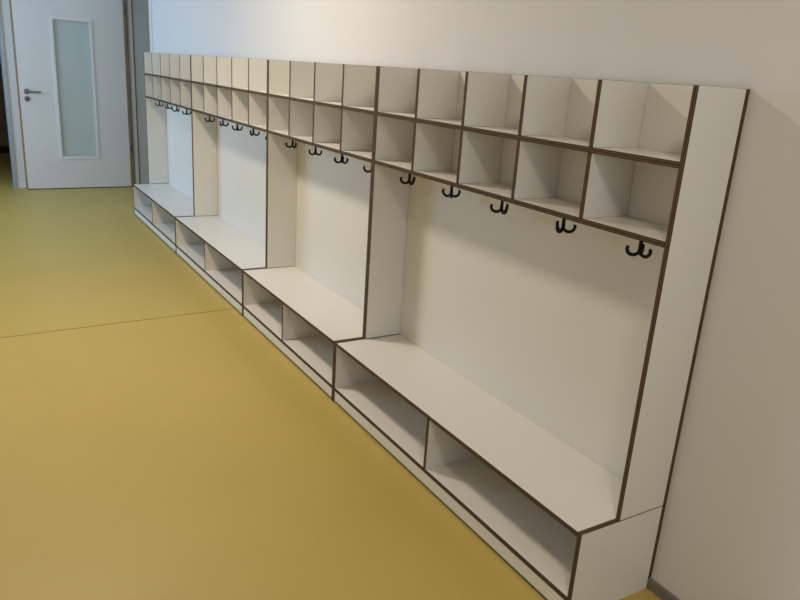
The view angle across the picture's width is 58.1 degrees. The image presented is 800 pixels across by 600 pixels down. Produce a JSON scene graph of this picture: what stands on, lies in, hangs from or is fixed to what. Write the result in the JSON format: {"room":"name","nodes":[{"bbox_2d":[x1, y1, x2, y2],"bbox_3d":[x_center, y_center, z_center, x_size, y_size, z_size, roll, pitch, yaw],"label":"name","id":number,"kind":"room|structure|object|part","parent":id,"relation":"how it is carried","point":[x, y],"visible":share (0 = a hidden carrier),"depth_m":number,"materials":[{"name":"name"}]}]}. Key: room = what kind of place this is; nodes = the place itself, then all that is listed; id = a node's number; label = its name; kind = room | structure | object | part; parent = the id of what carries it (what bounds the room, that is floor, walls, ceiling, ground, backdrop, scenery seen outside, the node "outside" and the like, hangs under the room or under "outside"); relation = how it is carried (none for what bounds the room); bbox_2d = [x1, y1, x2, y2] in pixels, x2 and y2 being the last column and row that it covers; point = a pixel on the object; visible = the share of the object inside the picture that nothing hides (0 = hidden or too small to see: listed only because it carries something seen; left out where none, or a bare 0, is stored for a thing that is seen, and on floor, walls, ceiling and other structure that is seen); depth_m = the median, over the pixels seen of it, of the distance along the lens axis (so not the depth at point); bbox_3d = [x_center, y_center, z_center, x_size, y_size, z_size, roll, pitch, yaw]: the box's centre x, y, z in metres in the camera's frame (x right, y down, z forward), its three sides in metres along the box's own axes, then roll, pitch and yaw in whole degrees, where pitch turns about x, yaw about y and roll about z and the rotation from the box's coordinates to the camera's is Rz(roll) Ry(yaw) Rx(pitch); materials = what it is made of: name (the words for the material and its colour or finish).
{"room":"school corridor","nodes":[
{"label":"school corridor","id":0,"kind":"room"},
{"bbox_2d":[0,0,133,187],"bbox_3d":[-3.666,-2.531,7.327,5.100,2.750,0.120,-7,20,-30],"label":"wall","id":1,"kind":"structure","parent":0,"point":[4,4],"depth_m":7.30,"materials":[{"name":"paint"}]},
{"bbox_2d":[0,9,17,187],"bbox_3d":[-4.411,-2.160,6.993,1.070,2.150,0.142,-7,20,-30],"label":"trim","id":2,"kind":"structure","parent":1,"relation":"attached to","point":[2,52],"depth_m":7.28,"materials":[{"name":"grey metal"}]},
{"bbox_2d":[9,0,131,189],"bbox_3d":[-3.342,-2.157,7.426,1.064,2.019,0.107,-7,21,-31],"label":"door","id":3,"kind":"structure","parent":1,"relation":"in","point":[70,55],"depth_m":7.43,"materials":[{"name":"laminate"}]},
{"bbox_3d":[-3.674,-2.082,7.204,0.151,0.052,0.059,-7,21,-31],"label":"handle","id":4,"kind":"part","parent":3,"relation":"part of","materials":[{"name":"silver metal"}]},
{"bbox_3d":[-3.356,-2.167,7.445,0.390,1.398,0.056,-7,21,-31],"label":"glazing frame","id":5,"kind":"part","parent":3,"relation":"part of","materials":[{"name":"white paint"}]},
{"bbox_3d":[-3.356,-2.167,7.445,0.364,1.372,0.008,-7,21,-31],"label":"glass pane","id":6,"kind":"part","parent":3,"relation":"part of","materials":[{"name":"white"}]},
{"bbox_2d":[20,181,132,187],"bbox_3d":[-3.485,-1.255,7.817,1.134,0.050,0.012,-7,20,-30],"label":"baseboard","id":7,"kind":"structure","parent":1,"relation":"attached to","point":[22,185],"depth_m":7.55,"materials":[{"name":"white paint"}]},
{"bbox_2d":[125,0,149,183],"bbox_3d":[-2.794,-2.289,7.843,0.272,2.090,0.077,-7,20,-30],"label":"trim","id":8,"kind":"structure","parent":1,"relation":"attached to","point":[137,11],"depth_m":7.75,"materials":[{"name":"grey paint"}]},
{"bbox_3d":[-2.872,-2.268,7.760,0.037,2.090,0.010,-7,20,-30],"label":"frame","id":9,"kind":"part","parent":8,"relation":"part of","materials":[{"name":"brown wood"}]},
{"bbox_2d":[0,153,660,599],"bbox_3d":[-1.990,-0.128,4.837,5.400,0.100,14.100,-7,20,-30],"label":"floor","id":10,"kind":"structure","parent":0,"point":[182,457],"depth_m":2.70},
{"bbox_2d":[0,64,9,152],"bbox_3d":[-5.848,-2.566,9.618,1.350,1.150,0.570,-7,20,-30],"label":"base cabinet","id":11,"kind":"object","parent":10,"relation":"on","point":[4,141],"visible":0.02,"depth_m":9.69,"materials":[{"name":"brown wood"}]},
{"bbox_2d":[2,308,233,337],"bbox_3d":[-2.282,0.227,3.491,3.081,0.001,0.005,-8,21,-33],"label":"trim","id":12,"kind":"structure","parent":10,"relation":"on","point":[232,308],"depth_m":3.95,"materials":[{"name":"brown"}]},
{"bbox_2d":[133,52,193,251],"bbox_3d":[-1.881,-1.265,5.905,0.329,1.431,1.513,-7,20,-30],"label":"coat locker unit","id":13,"kind":"object","parent":10,"relation":"on","point":[168,195],"visible":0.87,"depth_m":6.15,"materials":[{"name":"white laminate"}]},
{"bbox_3d":[-2.304,-0.937,6.683,0.315,0.283,0.016,-7,20,-30],"label":"bench panel","id":14,"kind":"part","parent":13,"relation":"part of","materials":[{"name":"white laminate"}]},
{"bbox_2d":[134,206,174,244],"bbox_3d":[-1.929,-0.646,6.098,0.315,0.016,1.482,-7,20,-30],"label":"shelf","id":15,"kind":"object","parent":13,"relation":"attached to","point":[165,228],"depth_m":6.03,"materials":[{"name":"white laminate"}]},
{"bbox_3d":[-2.197,-1.626,6.501,0.174,1.146,0.016,-7,20,-30],"label":"panel","id":16,"kind":"part","parent":13,"relation":"part of","materials":[{"name":"white laminate"}]},
{"bbox_3d":[-1.916,-0.846,6.035,0.315,0.015,1.482,-7,20,-30],"label":"bench seat","id":17,"kind":"part","parent":13,"relation":"part of","materials":[{"name":"white laminate"}]},
{"bbox_2d":[145,73,190,82],"bbox_3d":[-1.792,-1.780,5.775,0.174,0.016,1.482,-7,20,-30],"label":"shelf","id":18,"kind":"object","parent":13,"relation":"attached to","point":[165,77],"depth_m":5.64,"materials":[{"name":"white laminate"}]},
{"bbox_2d":[146,96,190,109],"bbox_3d":[-1.805,-1.597,5.833,0.174,0.016,1.482,-7,20,-30],"label":"shelf","id":19,"kind":"object","parent":13,"relation":"attached to","point":[176,102],"depth_m":5.69,"materials":[{"name":"white laminate"}]},
{"bbox_3d":[-1.745,-1.297,5.979,0.014,1.397,1.513,-7,20,-30],"label":"panel","id":20,"kind":"part","parent":13,"relation":"part of","materials":[{"name":"white laminate"}]},
{"bbox_3d":[-1.438,-1.188,5.287,0.174,1.146,0.016,-7,20,-30],"label":"panel","id":21,"kind":"part","parent":13,"relation":"part of","materials":[{"name":"white laminate"}]},
{"bbox_2d":[175,55,267,315],"bbox_3d":[-1.113,-0.822,4.676,0.329,1.431,1.518,-7,20,-30],"label":"coat locker unit","id":22,"kind":"object","parent":10,"relation":"on","point":[225,236],"visible":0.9,"depth_m":4.84,"materials":[{"name":"white laminate"}]},
{"bbox_3d":[-1.536,-0.495,5.455,0.315,0.283,0.016,-7,20,-30],"label":"bench panel","id":23,"kind":"part","parent":22,"relation":"part of","materials":[{"name":"white laminate"}]},
{"bbox_3d":[-1.430,-1.184,5.274,0.174,1.146,0.016,-7,20,-30],"label":"panel","id":24,"kind":"part","parent":22,"relation":"part of","materials":[{"name":"white laminate"}]},
{"bbox_2d":[176,243,241,305],"bbox_3d":[-1.161,-0.204,4.868,0.315,0.016,1.487,-7,20,-30],"label":"shelf","id":25,"kind":"object","parent":22,"relation":"attached to","point":[228,278],"depth_m":4.78,"materials":[{"name":"white laminate"}]},
{"bbox_3d":[-1.147,-0.403,4.805,0.315,0.015,1.487,-7,20,-30],"label":"bench seat","id":26,"kind":"part","parent":22,"relation":"part of","materials":[{"name":"white laminate"}]},
{"bbox_2d":[192,109,265,131],"bbox_3d":[-1.036,-1.154,4.604,0.174,0.016,1.487,-7,20,-30],"label":"shelf","id":27,"kind":"object","parent":22,"relation":"attached to","point":[227,116],"depth_m":4.47,"materials":[{"name":"white laminate"}]},
{"bbox_2d":[192,81,266,95],"bbox_3d":[-1.024,-1.337,4.546,0.174,0.016,1.487,-7,20,-30],"label":"shelf","id":28,"kind":"object","parent":22,"relation":"attached to","point":[221,86],"depth_m":4.41,"materials":[{"name":"white laminate"}]},
{"bbox_3d":[-0.976,-0.854,4.749,0.014,1.397,1.518,-7,20,-30],"label":"panel","id":29,"kind":"part","parent":22,"relation":"part of","materials":[{"name":"white laminate"}]},
{"bbox_3d":[-0.775,-0.056,4.236,0.315,0.283,0.016,-7,20,-30],"label":"bench panel","id":30,"kind":"part","parent":22,"relation":"part of","materials":[{"name":"white laminate"}]},
{"bbox_3d":[-0.668,-0.745,4.055,0.174,1.146,0.016,-7,20,-30],"label":"panel","id":31,"kind":"part","parent":22,"relation":"part of","materials":[{"name":"white laminate"}]},
{"bbox_2d":[243,60,377,400],"bbox_3d":[-0.420,-0.423,3.567,0.329,1.431,1.214,-7,20,-30],"label":"coat locker unit","id":32,"kind":"object","parent":10,"relation":"on","point":[309,296],"visible":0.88,"depth_m":3.68,"materials":[{"name":"white laminate"}]},
{"bbox_3d":[-0.767,-0.051,4.223,0.315,0.283,0.016,-7,20,-30],"label":"bench panel","id":33,"kind":"part","parent":32,"relation":"part of","materials":[{"name":"white laminate"}]},
{"bbox_3d":[-0.660,-0.740,4.042,0.174,1.146,0.016,-7,20,-30],"label":"panel","id":34,"kind":"part","parent":32,"relation":"part of","materials":[{"name":"white laminate"}]},
{"bbox_2d":[244,302,332,387],"bbox_3d":[-0.468,0.196,3.760,0.315,0.016,1.183,-7,20,-30],"label":"shelf","id":35,"kind":"object","parent":32,"relation":"attached to","point":[312,350],"depth_m":3.67,"materials":[{"name":"white laminate"}]},
{"bbox_3d":[-0.454,-0.004,3.697,0.315,0.015,1.183,-7,20,-30],"label":"bench seat","id":36,"kind":"part","parent":32,"relation":"part of","materials":[{"name":"white laminate"}]},
{"bbox_2d":[268,130,371,162],"bbox_3d":[-0.343,-0.755,3.495,0.174,0.016,1.183,-7,20,-30],"label":"shelf","id":37,"kind":"object","parent":32,"relation":"attached to","point":[364,153],"depth_m":3.44,"materials":[{"name":"white laminate"}]},
{"bbox_2d":[269,94,373,114],"bbox_3d":[-0.331,-0.938,3.437,0.174,0.016,1.183,-7,20,-30],"label":"shelf","id":38,"kind":"object","parent":32,"relation":"attached to","point":[324,103],"depth_m":3.39,"materials":[{"name":"white laminate"}]},
{"bbox_3d":[-0.283,-0.455,3.641,0.014,1.397,1.214,-7,20,-30],"label":"panel","id":39,"kind":"part","parent":32,"relation":"part of","materials":[{"name":"white laminate"}]},
{"bbox_3d":[-0.159,0.299,3.251,0.315,0.283,0.016,-7,20,-30],"label":"bench panel","id":40,"kind":"part","parent":32,"relation":"part of","materials":[{"name":"white laminate"}]},
{"bbox_3d":[-0.052,-0.390,3.070,0.174,1.146,0.016,-7,20,-30],"label":"panel","id":41,"kind":"part","parent":32,"relation":"part of","materials":[{"name":"white laminate"}]},
{"bbox_2d":[333,66,749,599],"bbox_3d":[0.269,-0.026,2.465,0.329,1.431,1.503,-7,20,-30],"label":"coat locker unit","id":42,"kind":"object","parent":10,"relation":"on","point":[542,254],"visible":1,"depth_m":2.28,"materials":[{"name":"white laminate"}]},
{"bbox_3d":[-0.151,0.303,3.238,0.315,0.283,0.016,-7,20,-30],"label":"bench panel","id":43,"kind":"part","parent":42,"relation":"part of","materials":[{"name":"white laminate"}]},
{"bbox_3d":[-0.044,-0.385,3.057,0.174,1.146,0.016,-7,20,-30],"label":"panel","id":44,"kind":"part","parent":42,"relation":"part of","materials":[{"name":"white laminate"}]},
{"bbox_2d":[335,380,576,599],"bbox_3d":[0.221,0.593,2.658,0.315,0.016,1.472,-7,20,-30],"label":"shelf","id":45,"kind":"object","parent":42,"relation":"attached to","point":[533,538],"depth_m":2.45,"materials":[{"name":"white laminate"}]},
{"bbox_3d":[0.234,0.394,2.595,0.315,0.015,1.472,-7,20,-30],"label":"bench seat","id":46,"kind":"part","parent":42,"relation":"part of","materials":[{"name":"white laminate"}]},
{"bbox_2d":[375,160,667,247],"bbox_3d":[0.345,-0.358,2.393,0.174,0.016,1.472,-7,20,-30],"label":"shelf","id":47,"kind":"object","parent":42,"relation":"attached to","point":[649,229],"depth_m":2.20,"materials":[{"name":"white laminate"}]},
{"bbox_2d":[378,112,680,167],"bbox_3d":[0.358,-0.541,2.335,0.174,0.016,1.472,-7,20,-30],"label":"shelf","id":48,"kind":"object","parent":42,"relation":"attached to","point":[657,154],"depth_m":2.17,"materials":[{"name":"white laminate"}]},
{"bbox_3d":[0.603,0.738,2.032,0.315,0.283,0.016,-7,20,-30],"label":"bench panel","id":49,"kind":"part","parent":42,"relation":"part of","materials":[{"name":"white laminate"}]},
{"bbox_3d":[0.710,0.049,1.851,0.174,1.146,0.016,-7,20,-30],"label":"panel","id":50,"kind":"part","parent":42,"relation":"part of","materials":[{"name":"white laminate"}]},
{"bbox_2d":[151,0,799,599],"bbox_3d":[-0.176,-1.099,3.562,0.220,2.750,10.360,-7,20,-30],"label":"wall","id":51,"kind":"structure","parent":0,"point":[730,528],"depth_m":1.89,"materials":[{"name":"paint"}]},
{"bbox_2d":[148,0,152,52],"bbox_3d":[-2.535,-2.164,7.388,0.237,2.160,1.140,-7,20,-30],"label":"trim","id":52,"kind":"structure","parent":51,"relation":"attached to","point":[149,1],"depth_m":6.71,"materials":[{"name":"white paint"}]},
{"bbox_2d":[648,579,679,599],"bbox_3d":[-0.072,0.374,3.448,0.013,0.032,9.210,-7,20,-30],"label":"baseboard","id":53,"kind":"structure","parent":51,"relation":"attached to","point":[656,588],"depth_m":2.11,"materials":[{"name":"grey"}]}
]}

